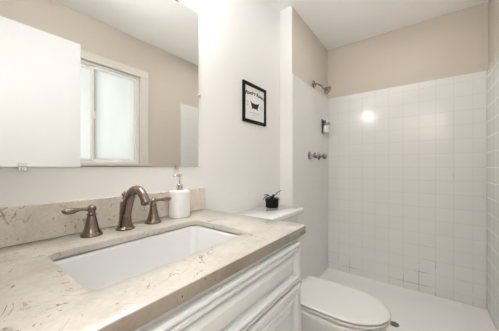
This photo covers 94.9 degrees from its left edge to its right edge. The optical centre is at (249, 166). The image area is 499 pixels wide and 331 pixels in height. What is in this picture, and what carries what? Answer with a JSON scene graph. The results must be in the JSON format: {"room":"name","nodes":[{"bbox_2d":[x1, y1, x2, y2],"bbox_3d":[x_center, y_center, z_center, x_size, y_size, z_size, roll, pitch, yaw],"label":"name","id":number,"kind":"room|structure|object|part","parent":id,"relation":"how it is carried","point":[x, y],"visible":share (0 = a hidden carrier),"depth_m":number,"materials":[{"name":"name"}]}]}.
{"room":"bathroom","nodes":[
{"label":"bathroom","id":0,"kind":"room"},
{"bbox_2d":[0,0,279,212],"bbox_3d":[-0.051,-0.070,1.532,0.120,2.328,2.727,0,0,37],"label":"wall","id":1,"kind":"structure","parent":0,"point":[239,160],"depth_m":1.30,"materials":[{"name":"paint"}]},
{"bbox_2d":[0,0,200,170],"bbox_3d":[-0.490,-0.385,0.838,0.010,0.793,0.802,0,0,37],"label":"wall mirror","id":2,"kind":"object","parent":1,"relation":"attached to","point":[84,83],"visible":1,"depth_m":0.79,"materials":[{"name":"clear glass"}]},
{"bbox_2d":[0,188,204,247],"bbox_3d":[-0.486,0.161,0.840,0.014,0.105,0.846,0,0,37],"label":"backsplash","id":3,"kind":"structure","parent":1,"relation":"attached to","point":[21,224],"depth_m":0.71,"materials":[{"name":"beige stone"}]},
{"bbox_2d":[242,79,265,126],"bbox_3d":[0.037,-0.418,1.538,0.012,0.258,0.261,0,0,37],"label":"framed picture","id":4,"kind":"object","parent":1,"relation":"attached to","point":[253,96],"visible":1,"depth_m":1.53,"materials":[{"name":"black paint"}]},
{"bbox_2d":[245,84,263,122],"bbox_3d":[0.034,-0.418,1.540,0.004,0.218,0.221,0,0,37],"label":"print","id":5,"kind":"object","parent":4,"relation":"attached to","point":[254,95],"depth_m":1.53,"materials":[{"name":"white paper"}]},
{"bbox_2d":[280,6,327,205],"bbox_3d":[0.535,-0.070,2.124,0.104,2.328,0.835,0,0,37],"label":"wall","id":6,"kind":"structure","parent":0,"point":[302,54],"depth_m":1.81,"materials":[{"name":"paint"}]},
{"bbox_2d":[292,73,327,278],"bbox_3d":[0.580,0.172,2.090,0.008,1.780,0.836,0,0,37],"label":"shower tile","id":7,"kind":"structure","parent":6,"relation":"attached to","point":[309,106],"depth_m":2.03,"materials":[{"name":"white tile"}]},
{"bbox_2d":[308,152,318,159],"bbox_3d":[0.557,-0.099,1.990,0.076,0.070,0.070,0,0,37],"label":"shower valve","id":8,"kind":"object","parent":7,"relation":"attached to","point":[315,155],"visible":1,"depth_m":1.98,"materials":[{"name":"silver metal"}]},
{"bbox_2d":[317,153,326,159],"bbox_3d":[0.689,-0.099,2.165,0.076,0.070,0.070,0,0,37],"label":"shower valve","id":9,"kind":"object","parent":7,"relation":"attached to","point":[324,156],"visible":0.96,"depth_m":2.15,"materials":[{"name":"silver metal"}]},
{"bbox_2d":[321,119,329,133],"bbox_3d":[0.751,-0.399,2.257,0.064,0.145,0.084,0,0,37],"label":"soap holder","id":10,"kind":"object","parent":7,"relation":"attached to","point":[324,127],"visible":1,"depth_m":2.24,"materials":[{"name":"silver metal"}]},
{"bbox_2d":[323,125,328,132],"bbox_3d":[0.754,-0.373,2.255,0.056,0.070,0.056,0,0,37],"label":"cup","id":11,"kind":"object","parent":10,"relation":"on","point":[325,127],"depth_m":2.23,"materials":[{"name":"white ceramic"}]},
{"bbox_2d":[312,80,330,93],"bbox_3d":[0.646,-0.714,2.041,0.157,0.147,0.076,0,0,37],"label":"shower","id":12,"kind":"object","parent":6,"relation":"attached to","point":[326,89],"visible":1,"depth_m":2.03,"materials":[{"name":"silver metal"}]},
{"bbox_2d":[270,0,487,49],"bbox_3d":[0.155,-1.284,0.544,2.396,0.100,4.057,0,0,37],"label":"ceiling","id":13,"kind":"structure","parent":0,"point":[336,23],"depth_m":1.86,"materials":[{"name":"paint"}]},
{"bbox_2d":[328,2,487,98],"bbox_3d":[1.346,-0.070,2.112,1.416,2.328,0.120,0,0,37],"label":"wall","id":14,"kind":"structure","parent":0,"point":[455,43],"depth_m":1.98,"materials":[{"name":"paint"}]},
{"bbox_2d":[328,71,486,308],"bbox_3d":[1.302,0.172,2.065,1.176,1.780,0.008,0,0,37],"label":"wall tile","id":15,"kind":"structure","parent":14,"relation":"attached to","point":[407,164],"depth_m":1.98,"materials":[{"name":"white tile"}]},
{"bbox_2d":[488,0,498,67],"bbox_3d":[1.045,-0.070,0.632,0.120,2.328,2.607,0,0,37],"label":"wall","id":16,"kind":"structure","parent":0,"point":[493,5],"depth_m":1.58,"materials":[{"name":"paint"}]},
{"bbox_2d":[487,54,498,330],"bbox_3d":[1.526,0.172,1.379,0.008,1.780,0.836,0,0,37],"label":"wall tile","id":17,"kind":"structure","parent":16,"relation":"attached to","point":[493,70],"depth_m":1.55,"materials":[{"name":"white tile"}]},
{"bbox_3d":[0.155,1.144,0.544,2.396,0.100,4.057,0,0,37],"label":"floor","id":18,"kind":"structure","parent":0,"visible":0},
{"bbox_2d":[136,236,300,330],"bbox_3d":[-0.268,0.670,0.677,0.556,0.848,0.833,0,0,37],"label":"vanity cabinet","id":19,"kind":"object","parent":18,"relation":"on","point":[265,295],"visible":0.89,"depth_m":0.59,"materials":[{"name":"white wood"}]},
{"bbox_2d":[0,209,305,330],"bbox_3d":[-0.269,0.230,0.676,0.558,0.032,0.846,0,0,37],"label":"countertop","id":20,"kind":"structure","parent":19,"relation":"on","point":[36,294],"depth_m":0.45,"materials":[{"name":"beige stone"}]},
{"bbox_2d":[61,185,170,237],"bbox_3d":[-0.381,0.137,0.761,0.186,0.153,0.359,0,0,37],"label":"faucet","id":21,"kind":"object","parent":20,"relation":"on","point":[91,229],"visible":1,"depth_m":0.75,"materials":[{"name":"brown metal"}]},
{"bbox_3d":[-0.516,0.130,0.681,0.022,0.019,0.069,0,0,37],"label":"lever","id":22,"kind":"part","parent":21,"relation":"part of","materials":[{"name":"brown metal"}]},
{"bbox_3d":[-0.493,0.182,0.716,0.060,0.064,0.060,0,0,37],"label":"handle","id":23,"kind":"part","parent":21,"relation":"part of","materials":[{"name":"brown metal"}]},
{"bbox_3d":[-0.376,0.113,0.752,0.159,0.105,0.032,0,0,37],"label":"spout","id":24,"kind":"part","parent":21,"relation":"part of","materials":[{"name":"brown metal"}]},
{"bbox_3d":[-0.370,0.182,0.881,0.060,0.064,0.060,0,0,37],"label":"handle","id":25,"kind":"part","parent":21,"relation":"part of","materials":[{"name":"brown metal"}]},
{"bbox_3d":[-0.342,0.130,0.912,0.022,0.019,0.069,0,0,37],"label":"lever","id":26,"kind":"part","parent":21,"relation":"part of","materials":[{"name":"brown metal"}]},
{"bbox_2d":[53,225,240,289],"bbox_3d":[-0.247,0.323,0.660,0.327,0.170,0.504,0,0,37],"label":"sink","id":27,"kind":"object","parent":20,"relation":"in","point":[106,266],"visible":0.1,"depth_m":0.73,"materials":[{"name":"white ceramic"}]},
{"bbox_2d":[169,174,189,217],"bbox_3d":[-0.303,0.122,0.993,0.089,0.183,0.089,0,0,37],"label":"soap dispenser","id":28,"kind":"object","parent":20,"relation":"on","point":[179,204],"visible":0.99,"depth_m":0.96,"materials":[{"name":"white ceramic"}]},
{"bbox_2d":[169,189,189,217],"bbox_3d":[-0.303,0.157,0.993,0.089,0.113,0.089,0,0,37],"label":"bottle","id":29,"kind":"object","parent":28,"relation":"attached to","point":[179,204],"depth_m":0.96,"materials":[{"name":"white ceramic"}]},
{"bbox_3d":[0.086,0.702,0.698,0.017,0.575,0.307,0,0,37],"label":"door","id":30,"kind":"part","parent":19,"relation":"part of","materials":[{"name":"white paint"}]},
{"bbox_2d":[235,205,390,330],"bbox_3d":[0.318,0.683,1.250,0.777,0.820,0.528,0,0,37],"label":"toilet","id":31,"kind":"object","parent":18,"relation":"on","point":[326,305],"visible":0.44,"depth_m":1.10,"materials":[{"name":"white ceramic"}]},
{"bbox_3d":[0.110,0.293,1.406,0.255,0.039,0.528,0,0,37],"label":"tank lid","id":32,"kind":"part","parent":31,"relation":"part of","materials":[{"name":"white ceramic"}]},
{"bbox_2d":[263,190,281,207],"bbox_3d":[0.149,0.216,1.548,0.104,0.112,0.109,0,0,37],"label":"potted plant","id":33,"kind":"object","parent":31,"relation":"on","point":[272,201],"visible":1,"depth_m":1.52,"materials":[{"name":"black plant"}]},
{"bbox_3d":[0.153,0.244,1.549,0.086,0.056,0.086,0,0,37],"label":"pot","id":34,"kind":"part","parent":33,"relation":"part of","materials":[{"name":"black ceramic"}]},
{"bbox_3d":[0.104,0.502,1.411,0.216,0.378,0.480,0,0,37],"label":"tank","id":35,"kind":"part","parent":31,"relation":"part of","materials":[{"name":"white ceramic"}]},
{"bbox_3d":[0.322,0.893,1.240,0.746,0.402,0.308,0,0,37],"label":"bowl","id":36,"kind":"part","parent":31,"relation":"part of","materials":[{"name":"white ceramic"}]},
{"bbox_3d":[0.448,0.679,1.144,0.443,0.016,0.309,0,0,37],"label":"seat","id":37,"kind":"part","parent":31,"relation":"part of","materials":[{"name":"white plastic"}]},
{"bbox_3d":[0.448,0.659,1.144,0.443,0.014,0.309,0,0,37],"label":"lid","id":38,"kind":"part","parent":31,"relation":"part of","materials":[{"name":"white plastic"}]},
{"bbox_2d":[319,268,496,330],"bbox_3d":[1.053,1.078,1.735,1.190,0.031,0.833,0,0,37],"label":"shower pan","id":39,"kind":"object","parent":18,"relation":"on","point":[411,310],"visible":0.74,"depth_m":1.73,"materials":[{"name":"white plastic"}]}
]}

